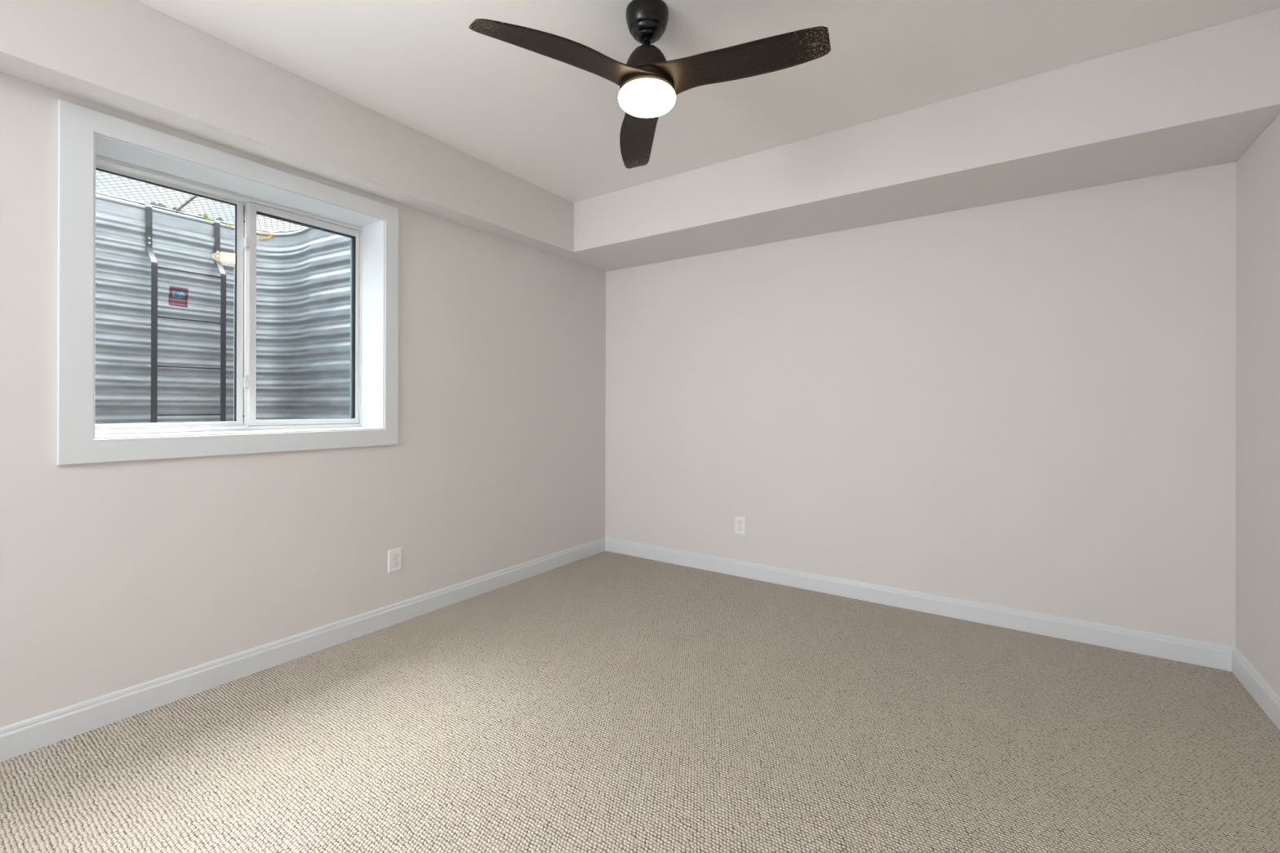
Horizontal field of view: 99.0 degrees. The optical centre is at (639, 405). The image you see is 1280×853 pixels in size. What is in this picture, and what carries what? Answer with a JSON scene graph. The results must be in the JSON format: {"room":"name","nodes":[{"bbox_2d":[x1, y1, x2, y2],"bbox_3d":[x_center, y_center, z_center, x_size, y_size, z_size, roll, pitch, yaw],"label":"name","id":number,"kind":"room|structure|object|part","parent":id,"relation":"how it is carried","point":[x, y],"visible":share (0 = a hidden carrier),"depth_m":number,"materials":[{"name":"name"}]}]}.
{"room":"empty basement bedroom","nodes":[
{"label":"empty basement bedroom","id":0,"kind":"room"},
{"bbox_2d":[0,71,605,727],"bbox_3d":[-2.063,-0.132,1.842,0.312,2.457,5.893,0,0,35],"label":"wall","id":1,"kind":"structure","parent":0,"point":[114,576],"depth_m":2.33,"materials":[{"name":"white paint"}]},
{"bbox_2d":[94,171,350,423],"bbox_3d":[-2.205,-0.304,2.726,0.918,1.563,1.256,0,0,35],"label":"window well","id":2,"kind":"object","parent":1,"relation":"attached to","point":[303,277],"depth_m":3.07,"materials":[{"name":"metal"}]},
{"bbox_2d":[144,204,226,422],"bbox_3d":[-2.493,-0.374,3.003,0.129,1.382,0.326,0,0,35],"label":"ladder","id":3,"kind":"object","parent":2,"relation":"attached to","point":[154,266],"visible":0.91,"depth_m":2.90,"materials":[{"name":"grey metal"}]},
{"bbox_3d":[-2.578,-0.375,2.879,0.129,1.382,0.026,0,0,35],"label":"rail","id":4,"kind":"part","parent":3,"relation":"part of","materials":[{"name":"grey metal"}]},
{"bbox_3d":[-2.408,-0.374,3.127,0.129,1.382,0.026,0,0,35],"label":"rail","id":5,"kind":"part","parent":3,"relation":"part of","materials":[{"name":"grey metal"}]},
{"bbox_3d":[-2.204,-1.076,2.727,0.917,0.018,1.256,0,0,35],"label":"grate","id":6,"kind":"part","parent":2,"relation":"part of","materials":[{"name":"grey metal"}]},
{"bbox_3d":[-2.204,-1.071,2.727,0.917,0.008,1.256,0,0,35],"label":"edge rod","id":7,"kind":"part","parent":2,"relation":"part of","materials":[{"name":"grey metal"}]},
{"bbox_2d":[203,213,208,220],"bbox_3d":[-2.463,-1.074,3.105,0.010,0.040,0.029,0,0,35],"label":"leaf","id":8,"kind":"object","parent":2,"relation":"on","point":[205,216],"visible":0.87,"depth_m":3.10,"materials":[{"name":"green plant"}]},
{"bbox_2d":[224,224,273,239],"bbox_3d":[-2.340,-1.037,3.273,0.241,0.061,0.040,0,0,-44],"label":"strap","id":9,"kind":"object","parent":2,"relation":"attached to","point":[272,233],"visible":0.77,"depth_m":3.32,"materials":[{"name":"yellow"}]},
{"bbox_2d":[57,99,399,465],"bbox_3d":[-1.564,-0.403,2.277,0.017,1.195,1.190,0,0,35],"label":"trim","id":10,"kind":"structure","parent":1,"relation":"attached to","point":[78,126],"depth_m":1.91,"materials":[{"name":"white paint"}]},
{"bbox_2d":[94,155,361,435],"bbox_3d":[-1.770,-0.408,2.427,0.095,1.030,1.026,0,0,35],"label":"window","id":11,"kind":"structure","parent":1,"relation":"in","point":[246,208],"depth_m":2.43,"materials":[{"name":"white plastic"}]},
{"bbox_3d":[-1.920,-0.409,2.259,0.034,0.981,0.522,0,0,35],"label":"fixed sash","id":12,"kind":"part","parent":11,"relation":"part of","materials":[{"name":"white plastic"}]},
{"bbox_3d":[-1.606,-0.407,2.634,0.037,0.998,0.495,0,0,35],"label":"sliding sash","id":13,"kind":"part","parent":11,"relation":"part of","materials":[{"name":"white plastic"}]},
{"bbox_2d":[94,135,382,437],"bbox_3d":[-1.688,-0.407,2.370,0.298,1.061,1.058,0,0,35],"label":"trim","id":14,"kind":"structure","parent":1,"relation":"attached to","point":[371,307],"depth_m":2.68,"materials":[{"name":"white paint"}]},
{"bbox_2d":[0,537,605,762],"bbox_3d":[-1.932,1.047,1.749,0.014,0.100,5.893,0,0,35],"label":"baseboard","id":15,"kind":"structure","parent":1,"relation":"attached to","point":[29,735],"depth_m":2.20,"materials":[{"name":"white paint"}]},
{"bbox_2d":[387,547,401,573],"bbox_3d":[-1.237,0.780,2.763,0.008,0.114,0.074,0,0,35],"label":"wall outlet","id":16,"kind":"object","parent":1,"relation":"attached to","point":[394,556],"visible":1,"depth_m":2.76,"materials":[{"name":"white plastic"}]},
{"bbox_2d":[391,560,399,567],"bbox_3d":[-1.236,0.800,2.762,0.001,0.030,0.038,0,0,35],"label":"receptacle","id":17,"kind":"object","parent":16,"relation":"attached to","point":[394,563],"depth_m":2.76,"materials":[{"name":"white plastic"}]},
{"bbox_2d":[391,553,399,559],"bbox_3d":[-1.236,0.761,2.762,0.001,0.030,0.038,0,0,35],"label":"receptacle","id":18,"kind":"object","parent":16,"relation":"attached to","point":[394,556],"depth_m":2.76,"materials":[{"name":"white plastic"}]},
{"bbox_2d":[0,551,1279,852],"bbox_3d":[-0.635,1.149,0.855,3.764,0.100,6.133,0,0,35],"label":"floor","id":19,"kind":"structure","parent":0,"point":[605,701],"depth_m":1.80,"materials":[{"name":"carpet"}]},
{"bbox_2d":[134,0,1279,203],"bbox_3d":[-0.629,-1.418,0.858,3.764,0.120,6.133,0,0,35],"label":"ceiling","id":20,"kind":"structure","parent":0,"point":[554,126],"depth_m":2.12,"materials":[{"name":"white paint"}]},
{"bbox_2d":[0,0,621,271],"bbox_3d":[-1.869,-1.196,1.711,0.154,0.329,5.893,0,0,35],"label":"soffit","id":21,"kind":"structure","parent":20,"relation":"attached to","point":[131,57],"depth_m":2.13,"materials":[{"name":"white paint"}]},
{"bbox_2d":[468,0,831,168],"bbox_3d":[0.085,-1.190,1.794,0.997,0.331,1.063,0,0,35],"label":"ceiling fan","id":22,"kind":"object","parent":20,"relation":"hanging from","point":[650,84],"visible":1,"depth_m":1.79,"materials":[{"name":"black metal"}]},
{"bbox_3d":[-0.184,-1.098,1.737,0.690,0.052,0.182,0,0,-34],"label":"blade","id":23,"kind":"part","parent":22,"relation":"part of","materials":[{"name":"brown wood"}]},
{"bbox_3d":[0.004,-1.097,2.133,0.182,0.052,0.690,0,0,-5],"label":"blade","id":24,"kind":"part","parent":22,"relation":"part of","materials":[{"name":"brown wood"}]},
{"bbox_3d":[0.024,-1.055,1.881,0.198,0.061,0.198,0,0,35],"label":"lamp shade","id":25,"kind":"part","parent":22,"relation":"part of","materials":[{"name":"white glass"}]},
{"bbox_3d":[0.253,-1.097,1.772,0.690,0.052,0.182,0,0,25],"label":"blade","id":26,"kind":"part","parent":22,"relation":"part of","materials":[{"name":"brown wood"}]},
{"bbox_2d":[573,7,1279,268],"bbox_3d":[1.025,-1.187,2.966,3.190,0.329,0.544,0,0,35],"label":"soffit","id":27,"kind":"structure","parent":20,"relation":"attached to","point":[1200,98],"depth_m":2.41,"materials":[{"name":"white paint"}]},
{"bbox_2d":[604,161,1235,646],"bbox_3d":[1.073,-0.123,3.333,3.764,2.457,0.120,0,0,35],"label":"wall","id":28,"kind":"structure","parent":0,"point":[1026,404],"depth_m":2.84,"materials":[{"name":"white paint"}]},
{"bbox_2d":[734,515,745,534],"bbox_3d":[0.648,0.777,3.546,0.074,0.114,0.008,0,0,35],"label":"wall outlet","id":29,"kind":"object","parent":28,"relation":"attached to","point":[740,522],"visible":1,"depth_m":3.54,"materials":[{"name":"white plastic"}]},
{"bbox_2d":[737,526,742,531],"bbox_3d":[0.647,0.797,3.544,0.038,0.030,0.001,0,0,35],"label":"receptacle","id":30,"kind":"object","parent":29,"relation":"attached to","point":[739,528],"depth_m":3.54,"materials":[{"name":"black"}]},
{"bbox_2d":[604,537,1235,671],"bbox_3d":[1.106,1.055,3.226,3.344,0.100,0.014,0,0,35],"label":"baseboard","id":31,"kind":"structure","parent":28,"relation":"attached to","point":[1215,655],"depth_m":2.83,"materials":[{"name":"white paint"}]},
{"bbox_2d":[1235,112,1279,695],"bbox_3d":[0.868,-0.127,-0.177,0.120,2.457,5.893,0,0,35],"label":"wall","id":32,"kind":"structure","parent":0,"point":[1257,616],"depth_m":2.06,"materials":[{"name":"white paint"}]},
{"bbox_2d":[1231,647,1279,730],"bbox_3d":[0.810,1.052,-0.140,0.014,0.100,5.893,0,0,35],"label":"baseboard","id":33,"kind":"structure","parent":32,"relation":"attached to","point":[1259,688],"depth_m":2.04,"materials":[{"name":"white paint"}]},
{"label":"outside","id":34,"kind":"structure","parent":0,"visible":0},
{"bbox_3d":[-5.908,-0.719,5.277,9.910,0.420,19.199,0,0,35],"label":"ground","id":35,"kind":"structure","parent":34,"visible":0},
{"bbox_2d":[138,201,234,226],"bbox_3d":[-2.597,-1.048,3.199,0.220,0.170,0.720,0,0,35],"label":"mulch","id":36,"kind":"object","parent":35,"relation":"on","point":[158,204],"visible":0.07,"depth_m":3.10,"materials":[{"name":"black"}]}
]}

